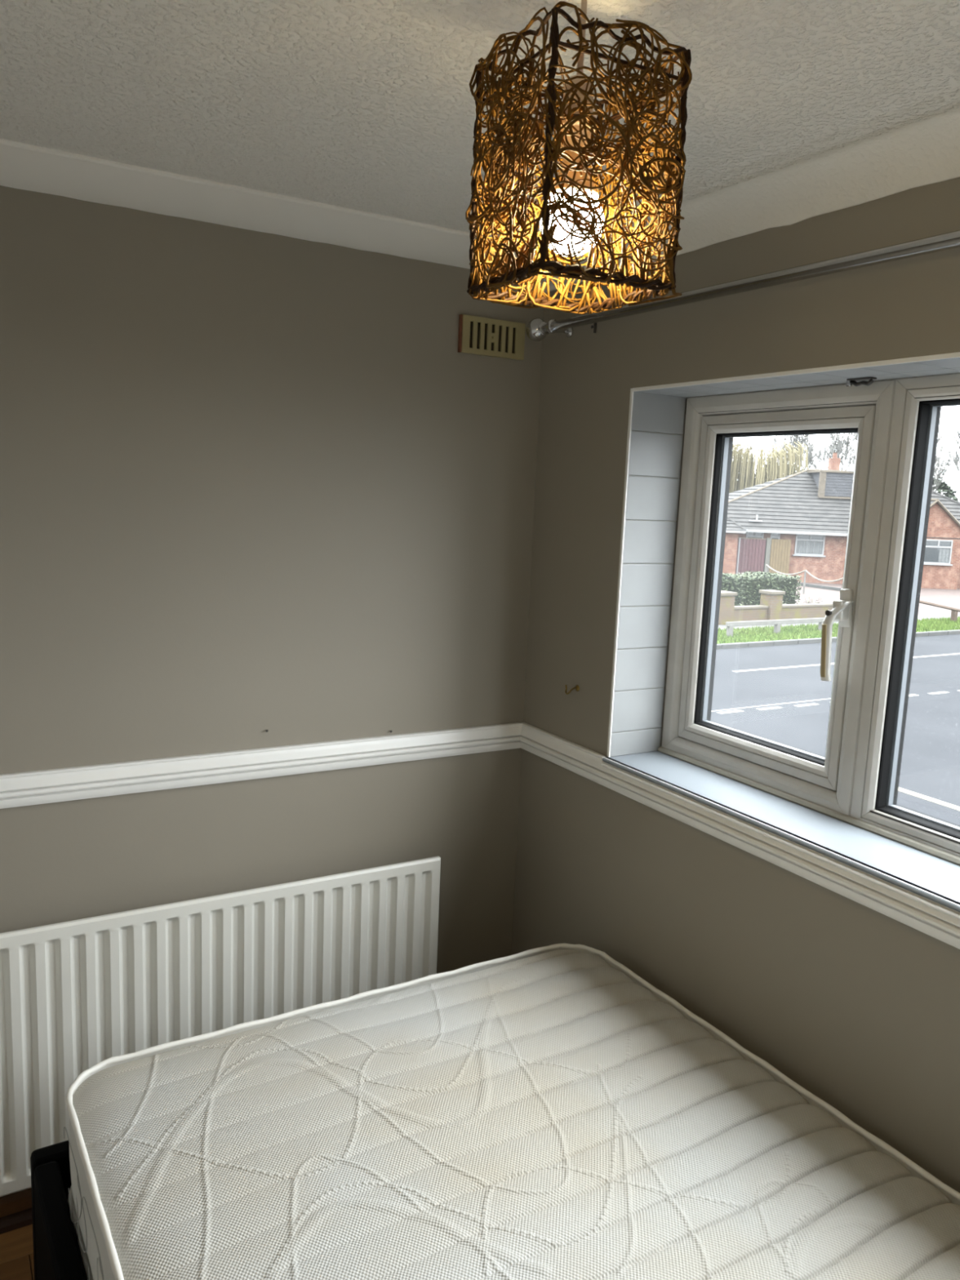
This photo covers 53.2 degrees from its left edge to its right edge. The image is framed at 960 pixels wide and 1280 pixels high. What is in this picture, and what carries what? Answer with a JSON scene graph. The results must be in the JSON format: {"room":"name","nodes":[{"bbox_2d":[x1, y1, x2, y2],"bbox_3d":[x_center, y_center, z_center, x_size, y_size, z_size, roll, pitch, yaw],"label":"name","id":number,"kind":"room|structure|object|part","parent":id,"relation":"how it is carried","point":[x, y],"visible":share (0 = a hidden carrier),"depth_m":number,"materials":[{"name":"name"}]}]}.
{"room":"bedroom","nodes":[
{"label":"bedroom","id":0,"kind":"room"},
{"bbox_2d":[0,1224,34,1279],"bbox_3d":[-0.190,1.634,0.958,2.500,0.060,3.200,-3,10,-30],"label":"floor","id":1,"kind":"structure","parent":0,"point":[16,1246],"depth_m":2.15,"materials":[{"name":"brown wood"}]},
{"bbox_2d":[30,1140,87,1279],"bbox_3d":[0.206,1.238,1.399,1.338,0.619,2.010,-3,10,-31],"label":"frame","id":2,"kind":"object","parent":1,"relation":"on","point":[57,1255],"visible":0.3,"depth_m":1.75,"materials":[{"name":"black leather"}]},
{"bbox_2d":[63,942,959,1279],"bbox_3d":[0.220,1.041,1.372,1.269,0.228,1.921,-3,10,-31],"label":"mattress","id":3,"kind":"object","parent":2,"relation":"on","point":[551,1112],"visible":1,"depth_m":1.65,"materials":[{"name":"white fabric"}]},
{"bbox_2d":[0,185,543,973],"bbox_3d":[-0.899,0.138,2.222,2.880,2.450,0.120,-3,10,-30],"label":"wall","id":4,"kind":"structure","parent":0,"point":[252,482],"depth_m":2.29,"materials":[{"name":"grey paint"}]},
{"bbox_2d":[0,1187,32,1234],"bbox_3d":[-0.987,1.324,2.292,2.500,0.077,0.034,-3,10,-30],"label":"baseboard","id":5,"kind":"structure","parent":4,"relation":"attached to","point":[15,1208],"depth_m":2.23,"materials":[{"name":"brown wood"}]},
{"bbox_2d":[0,856,440,1196],"bbox_3d":[-0.801,0.987,2.308,1.652,0.754,0.092,-3,10,-30],"label":"radiator","id":6,"kind":"object","parent":4,"relation":"attached to","point":[77,995],"visible":0.55,"depth_m":2.28,"materials":[{"name":"white metal"}]},
{"bbox_2d":[0,721,524,808],"bbox_3d":[-0.947,0.327,2.142,2.500,0.074,0.026,-3,10,-30],"label":"rail","id":7,"kind":"object","parent":4,"relation":"attached to","point":[84,782],"visible":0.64,"depth_m":2.35,"materials":[{"name":"white paint"}]},
{"bbox_2d":[0,138,551,279],"bbox_3d":[-0.862,-0.926,1.894,2.500,0.046,0.150,-3,10,-30],"label":"coving","id":8,"kind":"structure","parent":4,"relation":"attached to","point":[24,166],"depth_m":2.06,"materials":[{"name":"white paint"}]},
{"bbox_2d":[457,314,525,359],"bbox_3d":[0.032,-0.797,2.528,0.197,0.094,0.016,-3,10,-30],"label":"air vent","id":9,"kind":"object","parent":4,"relation":"in","point":[477,335],"visible":1,"depth_m":2.52,"materials":[{"name":"beige plastic"}]},
{"bbox_2d":[0,0,959,242],"bbox_3d":[-0.088,-0.765,0.588,2.500,0.100,3.200,-3,10,-30],"label":"ceiling","id":10,"kind":"structure","parent":0,"point":[363,105],"depth_m":1.45,"materials":[{"name":"white paint"}]},
{"bbox_2d":[465,0,692,314],"bbox_3d":[0.112,-0.593,1.103,0.203,0.380,0.204,-3,10,-30],"label":"pendant lamp","id":11,"kind":"object","parent":10,"relation":"hanging from","point":[571,220],"visible":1,"depth_m":1.05,"materials":[{"name":"brown wicker"}]},
{"bbox_3d":[0.107,-0.483,1.119,0.075,0.065,0.075,-3,10,-30],"label":"glowing globe","id":12,"kind":"part","parent":11,"relation":"part of"},
{"bbox_3d":[0.109,-0.541,1.111,0.060,0.052,0.060,-3,10,-30],"label":"bulb","id":13,"kind":"part","parent":11,"relation":"part of","materials":[{"name":"beige glass"}]},
{"bbox_2d":[511,177,959,1192],"bbox_3d":[1.052,0.338,1.464,0.263,2.450,3.200,-3,10,-30],"label":"wall","id":14,"kind":"structure","parent":0,"point":[855,1004],"depth_m":2.15,"materials":[{"name":"grey paint"}]},
{"bbox_2d":[564,684,579,694],"bbox_3d":[0.244,0.132,2.540,0.038,0.026,0.022,3,9,4],"label":"hook","id":15,"kind":"object","parent":14,"relation":"attached to","point":[577,687],"visible":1,"depth_m":2.54,"materials":[{"name":"gold metal"}]},
{"bbox_2d":[591,322,596,333],"bbox_3d":[0.286,-0.786,2.408,0.014,0.028,0.009,-3,10,-30],"label":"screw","id":16,"kind":"object","parent":14,"relation":"attached to","point":[594,326],"visible":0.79,"depth_m":2.41,"materials":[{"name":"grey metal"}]},
{"bbox_3d":[0.289,-0.786,2.410,0.006,0.028,0.006,-3,10,-30],"label":"plug plate","id":17,"kind":"part","parent":16,"relation":"part of","materials":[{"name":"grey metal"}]},
{"bbox_2d":[520,721,959,949],"bbox_3d":[0.921,0.519,1.419,0.026,0.074,3.200,-3,10,-30],"label":"rail","id":18,"kind":"object","parent":14,"relation":"attached to","point":[586,762],"visible":0.83,"depth_m":1.99,"materials":[{"name":"white paint"}]},
{"bbox_2d":[525,230,959,341],"bbox_3d":[0.885,-0.593,1.308,0.109,0.058,2.887,-3,10,-30],"label":"pole","id":19,"kind":"object","parent":14,"relation":"attached to","point":[536,330],"visible":1,"depth_m":1.81,"materials":[{"name":"silver metal"}]},
{"bbox_2d":[538,329,549,335],"bbox_3d":[0.166,-0.791,2.467,0.034,0.014,0.006,-3,10,-30],"label":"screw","id":20,"kind":"object","parent":19,"relation":"on","point":[541,332],"depth_m":2.46,"materials":[{"name":"silver metal"}]},
{"bbox_3d":[0.204,-0.801,2.488,0.065,0.016,0.010,-3,10,-30],"label":"bracket arm","id":21,"kind":"part","parent":19,"relation":"part of","materials":[{"name":"silver metal"}]},
{"bbox_3d":[0.231,-0.805,2.504,0.010,0.028,0.028,-3,10,-30],"label":"wall plate","id":22,"kind":"part","parent":19,"relation":"part of","materials":[{"name":"silver metal"}]},
{"bbox_2d":[540,107,959,292],"bbox_3d":[0.930,-0.730,1.200,0.130,0.074,3.200,-3,10,-30],"label":"coving","id":23,"kind":"structure","parent":14,"relation":"attached to","point":[926,152],"depth_m":1.75,"materials":[{"name":"white paint"}]},
{"bbox_2d":[600,751,959,919],"bbox_3d":[1.000,0.489,1.455,0.194,0.020,2.419,-3,10,-30],"label":"window sill","id":24,"kind":"structure","parent":14,"relation":"attached to","point":[931,873],"depth_m":1.97,"materials":[{"name":"white paint"}]},
{"bbox_2d":[657,373,959,865],"bbox_3d":[1.110,0.028,1.450,0.132,0.910,2.396,-3,10,-30],"label":"window","id":25,"kind":"structure","parent":14,"relation":"in","point":[895,422],"depth_m":2.00,"materials":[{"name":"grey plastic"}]},
{"bbox_3d":[0.657,0.314,2.285,0.070,0.052,0.593,-3,10,-30],"label":"frame rail","id":26,"kind":"part","parent":25,"relation":"part of","materials":[{"name":"white plastic"}]},
{"bbox_3d":[0.663,0.275,2.281,0.060,0.022,0.496,-3,10,-30],"label":"rail","id":27,"kind":"part","parent":25,"relation":"part of","materials":[{"name":"white plastic"}]},
{"bbox_3d":[0.696,-0.503,2.161,0.060,0.022,0.496,-3,10,-30],"label":"rail","id":28,"kind":"part","parent":25,"relation":"part of","materials":[{"name":"white plastic"}]},
{"bbox_3d":[0.742,0.001,2.002,0.057,0.169,0.034,-1,9,-21],"label":"handle lever","id":29,"kind":"part","parent":25,"relation":"part of","materials":[{"name":"white plastic"}]},
{"bbox_3d":[0.766,-0.067,2.007,0.010,0.080,0.028,-3,5,-30],"label":"handle plate","id":30,"kind":"part","parent":25,"relation":"part of","materials":[{"name":"white plastic"}]},
{"bbox_3d":[1.108,0.465,1.528,0.070,0.022,1.190,-3,10,-30],"label":"frame rail","id":31,"kind":"part","parent":25,"relation":"part of","materials":[{"name":"white plastic"}]},
{"bbox_2d":[845,377,876,386],"bbox_3d":[0.752,-0.510,1.897,0.020,0.016,0.064,-3,10,-30],"label":"bracket","id":32,"kind":"object","parent":14,"relation":"attached to","point":[850,382],"visible":1,"depth_m":1.89,"materials":[{"name":"grey metal"}]},
{"bbox_3d":[0.754,-0.515,1.893,0.020,0.003,0.056,-3,10,-30],"label":"plate","id":33,"kind":"part","parent":32,"relation":"part of","materials":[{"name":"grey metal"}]},
{"bbox_3d":[0.754,-0.509,1.893,0.011,0.016,0.054,-2,10,-28],"label":"spring arm","id":34,"kind":"part","parent":32,"relation":"part of","materials":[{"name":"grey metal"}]},
{"label":"outside","id":35,"kind":"structure","parent":0,"visible":0},
{"bbox_3d":[18.835,-7.600,79.056,130.000,0.300,76.950,-3,10,-30],"label":"garden","id":36,"kind":"object","parent":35,"visible":0},
{"bbox_2d":[720,570,801,605],"bbox_3d":[8.509,-1.547,31.517,4.867,1.411,1.334,-3,10,-30],"label":"clipped hedge","id":37,"kind":"object","parent":36,"relation":"on","point":[748,586],"visible":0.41,"depth_m":31.32,"materials":[{"name":"green plant"}]},
{"bbox_2d":[728,440,808,493],"bbox_3d":[17.889,-9.048,62.403,7.311,7.616,6.246,11,12,43],"label":"willow tree","id":38,"kind":"object","parent":36,"relation":"on","point":[743,475],"visible":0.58,"depth_m":60.42,"materials":[{"name":"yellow plant"}]},
{"bbox_2d":[718,589,832,625],"bbox_3d":[10.619,-1.081,30.215,8.870,1.020,0.540,-3,10,-30],"label":"wall","id":39,"kind":"structure","parent":36,"relation":"on","point":[771,606],"depth_m":28.93,"materials":[{"name":"brick"}]},
{"bbox_3d":[7.984,-0.699,28.715,1.520,0.500,0.220,-3,10,-30],"label":"wall panel","id":40,"kind":"part","parent":39,"relation":"part of","materials":[{"name":"brick"}]},
{"bbox_3d":[11.741,-0.878,30.919,6.240,0.500,0.220,-3,10,-30],"label":"wall panel","id":41,"kind":"part","parent":39,"relation":"part of","materials":[{"name":"brick"}]},
{"bbox_2d":[786,465,802,475],"bbox_3d":[22.233,-9.469,69.493,5.117,6.593,5.045,-3,10,-30],"label":"evergreen tree","id":42,"kind":"object","parent":36,"relation":"on","point":[788,465],"visible":0.02,"depth_m":68.46,"materials":[{"name":"green plant"}]},
{"bbox_2d":[767,435,825,471],"bbox_3d":[26.461,-14.441,81.712,4.687,13.104,6.849,4,9,13],"label":"bare tree","id":43,"kind":"object","parent":36,"relation":"on","point":[796,438],"visible":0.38,"depth_m":79.32,"materials":[{"name":"grey plant"}]},
{"bbox_2d":[791,432,857,470],"bbox_3d":[31.463,-14.335,87.181,6.849,11.690,7.175,7,10,28],"label":"bare tree","id":44,"kind":"object","parent":36,"relation":"on","point":[837,444],"visible":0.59,"depth_m":86.25,"materials":[{"name":"grey plant"}]},
{"bbox_2d":[722,452,959,589],"bbox_3d":[17.534,-6.310,48.425,17.570,6.380,9.955,2,9,0],"label":"bungalow","id":45,"kind":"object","parent":36,"relation":"on","point":[810,508],"visible":0.5,"depth_m":45.15,"materials":[{"name":"red brick"}]},
{"bbox_2d":[734,537,766,575],"bbox_3d":[12.372,-3.765,44.780,1.850,2.030,0.110,2,9,0],"label":"garage door","id":46,"kind":"structure","parent":45,"relation":"attached to","point":[754,548],"depth_m":44.72,"materials":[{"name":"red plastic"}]},
{"bbox_3d":[12.052,-3.768,44.739,0.060,2.020,0.030,2,9,0],"label":"white post","id":47,"kind":"part","parent":46,"relation":"part of","materials":[{"name":"grey plastic"}]},
{"bbox_3d":[12.886,-4.838,44.946,0.680,0.410,0.008,2,9,0],"label":"pane","id":48,"kind":"part","parent":45,"relation":"part of","materials":[{"name":"grey glass"}]},
{"bbox_2d":[748,514,762,521],"bbox_3d":[12.927,-5.724,44.994,0.600,0.320,0.350,2,9,0],"label":"roof vent","id":49,"kind":"object","parent":45,"relation":"attached to","point":[751,518],"depth_m":45.10,"materials":[{"name":"grey plastic"}]},
{"bbox_3d":[13.840,-4.798,44.954,0.310,0.410,0.008,2,9,0],"label":"pane","id":50,"kind":"part","parent":45,"relation":"part of","materials":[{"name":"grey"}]},
{"bbox_2d":[795,541,822,553],"bbox_3d":[15.477,-4.353,45.015,1.240,0.550,0.016,2,9,0],"label":"curtain","id":51,"kind":"object","parent":45,"relation":"hanging from","point":[802,547],"depth_m":45.02,"materials":[{"name":"white fabric"}]},
{"bbox_3d":[15.482,-4.478,45.006,1.240,0.840,0.008,2,9,0],"label":"pane","id":52,"kind":"part","parent":45,"relation":"part of","materials":[{"name":"grey"}]},
{"bbox_3d":[16.629,-7.573,46.577,0.270,1.320,0.170,2,9,0],"label":"dormer trim","id":53,"kind":"part","parent":45,"relation":"part of","materials":[{"name":"wood"}]},
{"bbox_3d":[18.491,-6.877,46.622,4.050,0.090,0.200,2,9,0],"label":"dormer trim","id":54,"kind":"part","parent":45,"relation":"part of","materials":[{"name":"wood"}]},
{"bbox_2d":[832,452,837,457],"bbox_3d":[18.273,-9.506,49.322,0.240,0.280,0.228,2,9,0],"label":"chimney pot","id":55,"kind":"object","parent":45,"relation":"on","point":[835,454],"depth_m":49.23,"materials":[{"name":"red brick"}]},
{"bbox_3d":[20.971,-4.127,44.614,1.830,0.990,0.008,2,9,0],"label":"pane","id":56,"kind":"part","parent":45,"relation":"part of","materials":[{"name":"grey"}]},
{"bbox_2d":[937,548,950,562],"bbox_3d":[21.627,-3.940,44.635,0.503,0.630,0.016,2,9,0],"label":"curtain","id":57,"kind":"object","parent":45,"relation":"hanging from","point":[944,554],"depth_m":44.64,"materials":[{"name":"white fabric"}]},
{"bbox_2d":[795,582,959,615],"bbox_3d":[16.608,-1.989,41.068,24.700,0.050,12.940,-3,10,-30],"label":"driveway","id":58,"kind":"structure","parent":36,"relation":"on","point":[948,597],"depth_m":39.32,"materials":[{"name":"grey concrete"}]},
{"bbox_2d":[763,537,791,576],"bbox_3d":[13.891,-3.716,44.785,1.150,2.060,0.120,2,9,0],"label":"gate","id":59,"kind":"object","parent":58,"relation":"on","point":[780,562],"visible":0.71,"depth_m":44.72,"materials":[{"name":"wood"}]},
{"bbox_3d":[13.417,-3.736,44.781,0.200,2.060,0.120,2,9,0],"label":"post","id":60,"kind":"part","parent":59,"relation":"part of","materials":[{"name":"grey concrete"}]},
{"bbox_2d":[764,564,843,594],"bbox_3d":[13.500,-2.122,37.742,0.359,1.025,8.560,0,9,-13],"label":"rope fence","id":61,"kind":"object","parent":58,"relation":"on","point":[766,565],"visible":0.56,"depth_m":39.23,"materials":[{"name":"grey fabric"}]},
{"bbox_3d":[13.295,-2.362,39.259,0.065,1.020,0.065,9,11,36],"label":"post","id":62,"kind":"part","parent":61,"relation":"part of","materials":[{"name":"white wood"}]},
{"bbox_2d":[800,596,822,604],"bbox_3d":[10.817,-1.048,31.167,1.045,0.691,0.731,-3,10,-30],"label":"shrub","id":63,"kind":"object","parent":58,"relation":"on","point":[804,597],"visible":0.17,"depth_m":31.11,"materials":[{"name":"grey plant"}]},
{"bbox_2d":[796,582,841,591],"bbox_3d":[15.261,-2.267,42.006,0.150,0.160,6.900,-3,10,-30],"label":"kerb","id":64,"kind":"object","parent":58,"relation":"on","point":[811,585],"visible":0.29,"depth_m":42.25,"materials":[{"name":"concrete"}]},
{"bbox_2d":[919,600,959,612],"bbox_3d":[15.091,-0.896,31.437,0.171,0.660,3.555,1,9,-12],"label":"rail","id":65,"kind":"object","parent":58,"relation":"on","point":[920,602],"visible":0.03,"depth_m":31.41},
{"bbox_2d":[932,428,956,491],"bbox_3d":[27.391,-9.537,60.323,3.896,9.977,5.113,5,9,16],"label":"bare tree","id":66,"kind":"object","parent":36,"relation":"on","point":[938,472],"visible":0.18,"depth_m":58.74,"materials":[{"name":"grey plant"}]},
{"bbox_2d":[932,476,959,502],"bbox_3d":[33.708,-9.469,73.320,7.524,6.394,7.509,-3,10,-30],"label":"evergreen tree","id":67,"kind":"object","parent":36,"relation":"on","point":[946,490],"visible":0.07,"depth_m":71.68,"materials":[{"name":"green plant"}]},
{"bbox_2d":[946,421,959,476],"bbox_3d":[34.181,-10.935,65.417,6.190,11.846,4.244,-3,10,-30],"label":"bare tree","id":68,"kind":"object","parent":36,"relation":"on","point":[956,460],"visible":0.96,"depth_m":65.42,"materials":[{"name":"grey plant"}]},
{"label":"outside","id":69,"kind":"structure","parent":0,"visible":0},
{"bbox_2d":[717,620,955,643],"bbox_3d":[21.149,-0.647,34.126,64.000,0.260,2.130,-3,10,-30],"label":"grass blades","id":70,"kind":"object","parent":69,"point":[920,620],"depth_m":26.30,"materials":[{"name":"green plant"}]},
{"bbox_2d":[725,617,838,636],"bbox_3d":[9.036,-0.367,26.987,5.720,0.460,0.120,-3,10,-30],"label":"rail fence","id":71,"kind":"object","parent":70,"relation":"on","point":[777,624],"visible":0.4,"depth_m":26.41,"materials":[{"name":"grey wood"}]},
{"bbox_3d":[6.673,-0.224,25.607,0.140,0.400,0.120,-3,10,-30],"label":"post","id":72,"kind":"part","parent":71,"relation":"part of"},
{"bbox_3d":[8.224,-0.298,26.517,0.140,0.400,0.120,-3,10,-30],"label":"post","id":73,"kind":"part","parent":71,"relation":"part of","materials":[{"name":"grey wood"}]},
{"bbox_3d":[9.043,-0.534,26.961,5.720,0.120,0.100,-3,10,-30],"label":"rail","id":74,"kind":"part","parent":71,"relation":"part of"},
{"bbox_3d":[9.776,-0.372,27.427,0.140,0.400,0.120,-3,10,-30],"label":"post","id":75,"kind":"part","parent":71,"relation":"part of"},
{"bbox_2d":[716,615,959,644],"bbox_3d":[11.684,-0.385,28.529,22.053,0.130,2.124,-3,10,-30],"label":"grass verge","id":76,"kind":"structure","parent":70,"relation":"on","point":[926,624],"depth_m":26.86,"materials":[{"name":"green plant"}]},
{"bbox_2d":[950,610,958,621],"bbox_3d":[15.436,-0.753,31.197,0.160,0.480,0.140,-3,10,-30],"label":"timber post","id":77,"kind":"object","parent":70,"relation":"on","point":[953,614],"visible":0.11,"depth_m":31.14,"materials":[{"name":"brown wood"}]},
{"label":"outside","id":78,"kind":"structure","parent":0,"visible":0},
{"bbox_2d":[718,613,959,629],"bbox_3d":[20.396,-0.880,35.391,64.000,0.270,0.850,-3,10,-30],"label":"pavement","id":79,"kind":"structure","parent":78,"point":[919,617],"depth_m":29.05,"materials":[{"name":"grey concrete"}]},
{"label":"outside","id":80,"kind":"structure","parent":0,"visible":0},
{"bbox_2d":[710,634,959,825],"bbox_3d":[55.651,3.297,18.646,108.500,0.300,59.900,-3,10,-30],"label":"road","id":81,"kind":"structure","parent":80,"point":[930,767],"depth_m":17.57,"materials":[{"name":"grey asphalt"}]},
{"bbox_2d":[716,710,744,714],"bbox_3d":[4.361,1.254,16.690,0.550,0.007,0.120,-3,10,-30],"label":"give way dash","id":82,"kind":"object","parent":81,"relation":"on","point":[731,711],"visible":1,"depth_m":16.67,"materials":[{"name":"white paint"}]},
{"bbox_2d":[755,706,782,710],"bbox_3d":[5.170,1.222,17.118,0.550,0.007,0.120,-3,10,-30],"label":"give way dash","id":83,"kind":"object","parent":81,"relation":"on","point":[775,707],"visible":1,"depth_m":17.11,"materials":[{"name":"white paint"}]},
{"bbox_2d":[711,697,831,711],"bbox_3d":[5.237,1.184,17.388,4.300,0.006,0.040,-3,10,-30],"label":"edge line","id":84,"kind":"object","parent":81,"relation":"on","point":[828,698],"visible":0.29,"depth_m":17.40,"materials":[{"name":"white paint"}]},
{"bbox_2d":[732,662,834,672],"bbox_3d":[7.117,0.605,21.652,3.800,0.007,0.120,-3,10,-30],"label":"road marking","id":85,"kind":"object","parent":81,"relation":"on","point":[831,663],"visible":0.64,"depth_m":21.35,"materials":[{"name":"white paint"}]},
{"bbox_2d":[794,702,817,706],"bbox_3d":[5.979,1.190,17.546,0.550,0.007,0.120,-3,10,-30],"label":"give way dash","id":86,"kind":"object","parent":81,"relation":"on","point":[812,704],"visible":1,"depth_m":17.53,"materials":[{"name":"white paint"}]},
{"bbox_2d":[716,629,959,648],"bbox_3d":[21.752,-0.548,33.155,64.040,0.210,0.140,-3,10,-30],"label":"kerb","id":87,"kind":"object","parent":81,"relation":"on","point":[805,641],"visible":0.13,"depth_m":25.08,"materials":[{"name":"concrete"}]},
{"bbox_2d":[897,786,959,810],"bbox_3d":[10.850,3.573,3.460,0.140,0.007,29.300,-3,10,-30],"label":"side line","id":88,"kind":"object","parent":81,"relation":"on","point":[900,789],"visible":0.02,"depth_m":12.12,"materials":[{"name":"white paint"}]},
{"bbox_2d":[913,653,959,657],"bbox_3d":[12.159,0.364,24.609,3.800,0.007,0.120,-3,10,-30],"label":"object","id":89,"kind":"structure","parent":81,"relation":"on","point":[953,653],"depth_m":24.25,"materials":[{"name":"white paint"}]},
{"bbox_2d":[927,691,949,694],"bbox_3d":[9.216,1.064,19.259,0.550,0.007,0.120,-3,10,-30],"label":"give way dash","id":90,"kind":"object","parent":81,"relation":"on","point":[939,692],"visible":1,"depth_m":19.26,"materials":[{"name":"white paint"}]}
]}

